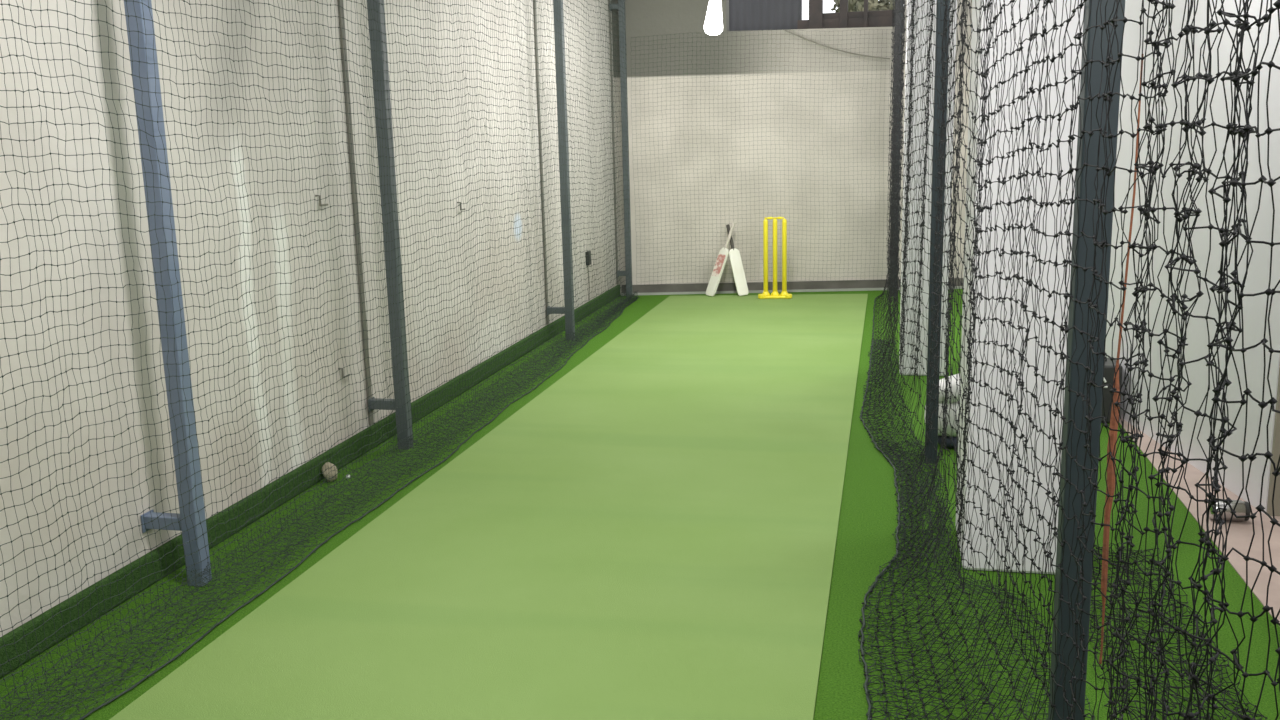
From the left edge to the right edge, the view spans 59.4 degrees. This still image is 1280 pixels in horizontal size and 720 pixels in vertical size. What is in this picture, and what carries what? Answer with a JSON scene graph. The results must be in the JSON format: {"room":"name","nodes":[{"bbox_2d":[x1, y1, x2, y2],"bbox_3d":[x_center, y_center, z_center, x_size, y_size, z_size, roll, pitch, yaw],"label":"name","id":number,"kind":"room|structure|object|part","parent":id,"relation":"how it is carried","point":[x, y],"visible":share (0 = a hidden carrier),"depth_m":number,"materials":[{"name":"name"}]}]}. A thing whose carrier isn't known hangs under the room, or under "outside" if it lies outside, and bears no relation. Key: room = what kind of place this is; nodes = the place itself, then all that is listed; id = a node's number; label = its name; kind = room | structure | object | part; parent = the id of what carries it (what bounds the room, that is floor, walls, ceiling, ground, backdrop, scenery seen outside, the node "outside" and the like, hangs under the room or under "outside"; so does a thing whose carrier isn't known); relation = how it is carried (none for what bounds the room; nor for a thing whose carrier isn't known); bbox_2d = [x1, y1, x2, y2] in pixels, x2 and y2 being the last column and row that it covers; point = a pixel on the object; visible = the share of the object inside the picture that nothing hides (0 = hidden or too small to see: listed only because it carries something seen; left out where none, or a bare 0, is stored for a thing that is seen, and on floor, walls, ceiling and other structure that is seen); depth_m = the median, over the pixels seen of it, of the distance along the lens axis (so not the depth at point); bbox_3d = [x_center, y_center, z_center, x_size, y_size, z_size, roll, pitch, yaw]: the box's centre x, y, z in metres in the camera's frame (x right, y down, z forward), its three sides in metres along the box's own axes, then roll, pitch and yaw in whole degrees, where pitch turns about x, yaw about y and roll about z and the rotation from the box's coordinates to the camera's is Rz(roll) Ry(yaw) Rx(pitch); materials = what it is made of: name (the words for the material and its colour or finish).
{"room":"sports facility","nodes":[
{"label":"sports facility","id":0,"kind":"room"},
{"bbox_2d":[0,0,618,636],"bbox_3d":[-1.803,-0.971,4.327,0.200,3.400,13.900,1,12,12],"label":"wall","id":1,"kind":"structure","parent":0,"point":[73,163],"depth_m":4.62,"materials":[{"name":"paint"}]},
{"bbox_2d":[0,285,619,677],"bbox_3d":[-1.666,0.657,4.552,0.030,0.115,13.750,1,12,12],"label":"baseboard","id":2,"kind":"structure","parent":1,"relation":"attached to","point":[71,614],"depth_m":4.50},
{"bbox_2d":[315,195,327,205],"bbox_3d":[-1.490,-0.748,5.256,0.024,0.054,0.075,1,12,12],"label":"wall hook","id":3,"kind":"object","parent":1,"relation":"attached to","point":[315,195],"visible":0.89,"depth_m":5.22,"materials":[{"name":"metal"}]},
{"bbox_2d":[585,251,590,292],"bbox_3d":[-0.450,-0.746,9.996,0.037,0.441,0.090,1,12,12],"label":"switch box","id":4,"kind":"object","parent":1,"relation":"attached to","point":[588,258],"visible":0.83,"depth_m":9.93,"materials":[{"name":"black plastic"}]},
{"bbox_2d":[0,289,1279,719],"bbox_3d":[0.136,0.670,4.860,4.220,0.120,15.100,1,12,12],"label":"floor","id":5,"kind":"structure","parent":0,"point":[865,541],"depth_m":3.86,"materials":[{"name":"green carpet"}]},
{"bbox_2d":[124,0,211,586],"bbox_3d":[-1.712,-0.810,3.765,0.219,3.300,0.068,1,12,12],"label":"steel post","id":6,"kind":"object","parent":5,"relation":"on","point":[146,41],"visible":0.84,"depth_m":3.85,"materials":[{"name":"blue metal"}]},
{"bbox_2d":[0,0,638,719],"bbox_3d":[-0.914,-1.210,6.485,0.414,2.991,8.764,1,12,12],"label":"net","id":7,"kind":"object","parent":6,"relation":"hanging from","point":[607,316],"visible":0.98,"depth_m":4.55,"materials":[{"name":"grey fabric"}]},
{"bbox_3d":[-0.790,0.251,6.731,0.129,0.007,8.653,1,11,11],"label":"hem cord","id":8,"kind":"part","parent":7,"relation":"part of","materials":[{"name":"black fabric"}]},
{"bbox_2d":[322,462,337,481],"bbox_3d":[-1.452,0.525,5.255,0.069,0.095,0.072,-2,11,-3],"label":"ball","id":9,"kind":"object","parent":5,"relation":"on","point":[328,464],"visible":0.77,"depth_m":5.23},
{"bbox_2d":[337,0,412,448],"bbox_3d":[-1.328,-1.165,5.498,0.220,3.300,0.068,1,12,12],"label":"steel post","id":10,"kind":"object","parent":5,"relation":"on","point":[376,45],"visible":0.7,"depth_m":5.56,"materials":[{"name":"grey metal"}]},
{"bbox_2d":[109,294,867,719],"bbox_3d":[-0.202,0.706,4.394,1.900,0.009,13.850,1,12,12],"label":"pitch","id":11,"kind":"object","parent":5,"relation":"on","point":[651,535],"visible":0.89,"depth_m":4.16,"materials":[{"name":"green carpet"}]},
{"bbox_2d":[706,223,734,295],"bbox_3d":[0.793,-0.977,10.905,0.325,0.694,0.111,-8,13,-29],"label":"bat","id":12,"kind":"object","parent":11,"relation":"on","point":[720,263],"visible":1,"depth_m":10.89,"materials":[{"name":"wood"}]},
{"bbox_3d":[0.759,-0.853,10.910,0.108,0.488,0.049,18,-1,45],"label":"blade","id":13,"kind":"part","parent":12,"relation":"part of","materials":[{"name":"white wood"}]},
{"bbox_2d":[726,224,747,295],"bbox_3d":[0.931,-0.973,10.921,0.110,0.675,0.309,-7,13,-27],"label":"bat","id":14,"kind":"object","parent":11,"relation":"on","point":[734,254],"visible":1,"depth_m":10.89,"materials":[{"name":"wood"}]},
{"bbox_3d":[0.954,-0.852,10.913,0.108,0.471,0.049,-11,-9,-9],"label":"blade","id":15,"kind":"part","parent":14,"relation":"part of","materials":[{"name":"white wood"}]},
{"bbox_2d":[758,217,791,298],"bbox_3d":[1.276,-0.967,10.607,0.322,0.769,0.120,0,11,8],"label":"stump","id":16,"kind":"object","parent":11,"relation":"on","point":[784,294],"visible":1,"depth_m":10.60,"materials":[{"name":"yellow plastic"}]},
{"bbox_2d":[533,0,574,339],"bbox_3d":[-0.661,-1.780,8.504,0.220,3.300,0.068,1,12,12],"label":"steel post","id":17,"kind":"object","parent":5,"relation":"on","point":[559,80],"visible":0.78,"depth_m":8.54,"materials":[{"name":"grey metal"}]},
{"bbox_2d":[608,0,632,295],"bbox_3d":[-0.192,-2.246,10.780,0.152,3.300,0.068,1,12,12],"label":"steel post","id":18,"kind":"object","parent":5,"relation":"on","point":[624,60],"visible":0.62,"depth_m":10.79,"materials":[{"name":"grey metal"}]},
{"bbox_2d":[890,1,902,292],"bbox_3d":[2.380,-2.234,10.401,0.070,3.300,0.070,1,12,12],"label":"steel post","id":19,"kind":"object","parent":5,"relation":"on","point":[901,1],"visible":0.02,"depth_m":10.36,"materials":[{"name":"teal metal"}]},
{"bbox_2d":[899,0,956,375],"bbox_3d":[1.807,-1.599,7.028,0.290,3.400,0.350,1,12,12],"label":"column","id":20,"kind":"structure","parent":5,"relation":"on","point":[919,132],"depth_m":6.97,"materials":[{"name":"white paint"}]},
{"bbox_2d":[925,0,949,463],"bbox_3d":[1.339,-1.133,5.007,0.056,3.300,0.056,1,12,12],"label":"steel post","id":21,"kind":"object","parent":5,"relation":"on","point":[937,115],"visible":0.43,"depth_m":5.08,"materials":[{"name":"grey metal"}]},
{"bbox_2d":[924,374,959,447],"bbox_3d":[1.569,0.241,5.571,0.306,0.371,0.223,1,12,12],"label":"bundle","id":22,"kind":"object","parent":5,"relation":"on","point":[953,382],"visible":0.27,"depth_m":5.49,"materials":[{"name":"white fabric"}]},
{"bbox_2d":[955,0,1083,573],"bbox_3d":[1.372,-0.956,3.856,0.435,3.400,0.460,1,12,12],"label":"column","id":23,"kind":"structure","parent":5,"relation":"on","point":[1064,146],"depth_m":3.78,"materials":[{"name":"white paint"}]},
{"bbox_2d":[1048,0,1124,719],"bbox_3d":[0.862,-0.542,2.100,0.062,3.300,0.062,1,12,12],"label":"steel post","id":24,"kind":"object","parent":5,"relation":"on","point":[1096,70],"visible":0.75,"depth_m":2.18,"materials":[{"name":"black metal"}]},
{"bbox_2d":[858,0,1279,719],"bbox_3d":[1.689,-1.091,5.593,1.130,2.983,10.000,1,12,12],"label":"net","id":25,"kind":"object","parent":24,"relation":"hanging from","point":[896,135],"visible":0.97,"depth_m":2.40,"materials":[{"name":"black fabric"}]},
{"bbox_3d":[1.385,0.243,6.491,0.202,0.008,8.922,1,12,12],"label":"hem cord","id":26,"kind":"part","parent":25,"relation":"part of","materials":[{"name":"black fabric"}]},
{"bbox_2d":[1099,54,1143,663],"bbox_3d":[0.961,0.031,2.258,0.024,1.250,0.017,1,12,12],"label":"rope","id":27,"kind":"object","parent":24,"relation":"hanging from","point":[1113,423],"visible":0.84,"depth_m":2.29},
{"bbox_2d":[1101,356,1122,422],"bbox_3d":[2.417,0.145,6.019,0.265,0.337,0.247,1,12,12],"label":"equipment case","id":28,"kind":"object","parent":5,"relation":"on","point":[1109,372],"visible":0.27,"depth_m":5.89,"materials":[{"name":"black plastic"}]},
{"bbox_2d":[611,0,971,292],"bbox_3d":[1.758,-2.373,10.920,4.414,3.400,0.196,-1,11,2],"label":"wall","id":29,"kind":"structure","parent":0,"point":[662,18],"depth_m":10.90,"materials":[{"name":"paint"}]},
{"bbox_2d":[630,29,892,285],"bbox_3d":[1.188,-1.942,10.876,2.529,2.419,0.028,-1,11,2],"label":"net","id":30,"kind":"object","parent":29,"relation":"attached to","point":[670,87],"visible":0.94,"depth_m":10.85,"materials":[{"name":"grey fabric"}]},
{"bbox_2d":[784,30,889,58],"bbox_3d":[1.867,-2.984,10.619,1.001,0.302,0.014,-1,11,2],"label":"cable","id":31,"kind":"object","parent":30,"relation":"attached to","point":[784,30],"visible":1,"depth_m":10.62,"materials":[{"name":"black rubber"}]},
{"bbox_2d":[729,0,801,30],"bbox_3d":[1.146,-3.542,11.359,0.974,1.250,0.068,1,12,12],"label":"sheet","id":32,"kind":"object","parent":29,"relation":"attached to","point":[744,15],"visible":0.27,"depth_m":11.37,"materials":[{"name":"metal"}]},
{"bbox_2d":[621,286,962,295],"bbox_3d":[1.683,-0.688,11.116,3.740,0.022,0.025,-1,11,2],"label":"trim","id":33,"kind":"structure","parent":29,"relation":"attached to","point":[958,287],"depth_m":11.12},
{"bbox_2d":[622,278,962,292],"bbox_3d":[1.688,-0.731,11.135,3.741,0.100,0.030,-1,11,2],"label":"baseboard","id":34,"kind":"structure","parent":29,"relation":"attached to","point":[839,284],"depth_m":11.13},
{"bbox_2d":[797,10,903,28],"bbox_3d":[2.285,-3.162,11.201,1.420,0.612,0.040,1,12,12],"label":"board","id":35,"kind":"object","parent":29,"relation":"attached to","point":[881,18],"visible":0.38,"depth_m":11.16,"materials":[{"name":"wood"}]},
{"bbox_2d":[809,0,822,28],"bbox_3d":[1.758,-3.555,11.222,0.139,1.400,0.050,1,12,12],"label":"upright","id":36,"kind":"object","parent":35,"relation":"attached to","point":[815,6],"visible":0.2,"depth_m":11.22,"materials":[{"name":"wood"}]},
{"bbox_2d":[840,0,847,27],"bbox_3d":[2.027,-3.550,11.163,0.079,1.400,0.050,1,12,12],"label":"upright","id":37,"kind":"object","parent":35,"relation":"attached to","point":[843,3],"visible":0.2,"depth_m":11.16,"materials":[{"name":"wood"}]},
{"bbox_2d":[864,0,867,26],"bbox_3d":[2.238,-3.546,11.117,0.040,1.400,0.050,1,12,12],"label":"upright","id":38,"kind":"object","parent":35,"relation":"attached to","point":[865,1],"visible":0.2,"depth_m":11.12,"materials":[{"name":"wood"}]},
{"bbox_2d":[1105,0,1279,513],"bbox_3d":[3.178,-1.762,7.667,0.600,3.396,7.280,1,12,12],"label":"wall","id":39,"kind":"structure","parent":0,"point":[1257,279],"depth_m":5.00,"materials":[{"name":"white paint"}]},
{"bbox_2d":[1267,365,1279,515],"bbox_3d":[1.871,0.880,0.664,0.395,1.016,7.720,1,12,12],"label":"trim","id":40,"kind":"structure","parent":39,"relation":"attached to","point":[1276,435],"depth_m":4.44,"materials":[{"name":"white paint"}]},
{"bbox_2d":[1119,418,1279,622],"bbox_3d":[2.773,0.717,4.285,1.180,0.124,15.100,1,12,12],"label":"walkway","id":41,"kind":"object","parent":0,"point":[1240,533],"depth_m":4.30,"materials":[{"name":"tile"}]},
{"bbox_2d":[1209,500,1250,520],"bbox_3d":[2.324,0.593,4.432,0.140,0.083,0.083,1,12,12],"label":"steel canister","id":42,"kind":"object","parent":41,"relation":"on","point":[1242,508],"visible":0.66,"depth_m":4.40,"materials":[{"name":"silver metal"}]},
{"bbox_3d":[0.510,-2.653,3.522,5.400,0.100,14.000,1,12,12],"label":"ceiling","id":43,"kind":"structure","parent":0,"visible":0},
{"bbox_2d":[704,0,722,34],"bbox_3d":[0.573,-3.116,8.845,0.150,1.071,0.150,2,12,19],"label":"hanging lamp","id":44,"kind":"object","parent":43,"relation":"hanging from","point":[713,25],"visible":1,"depth_m":8.87,"materials":[{"name":"white"}]},
{"label":"outside","id":45,"kind":"structure","parent":0,"visible":0},
{"bbox_2d":[831,0,894,12],"bbox_3d":[2.893,-3.120,14.392,0.998,3.456,1.252,1,12,12],"label":"tree","id":46,"kind":"object","parent":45,"point":[853,5],"visible":0.2,"depth_m":13.81,"materials":[{"name":"green plant"}]}
]}

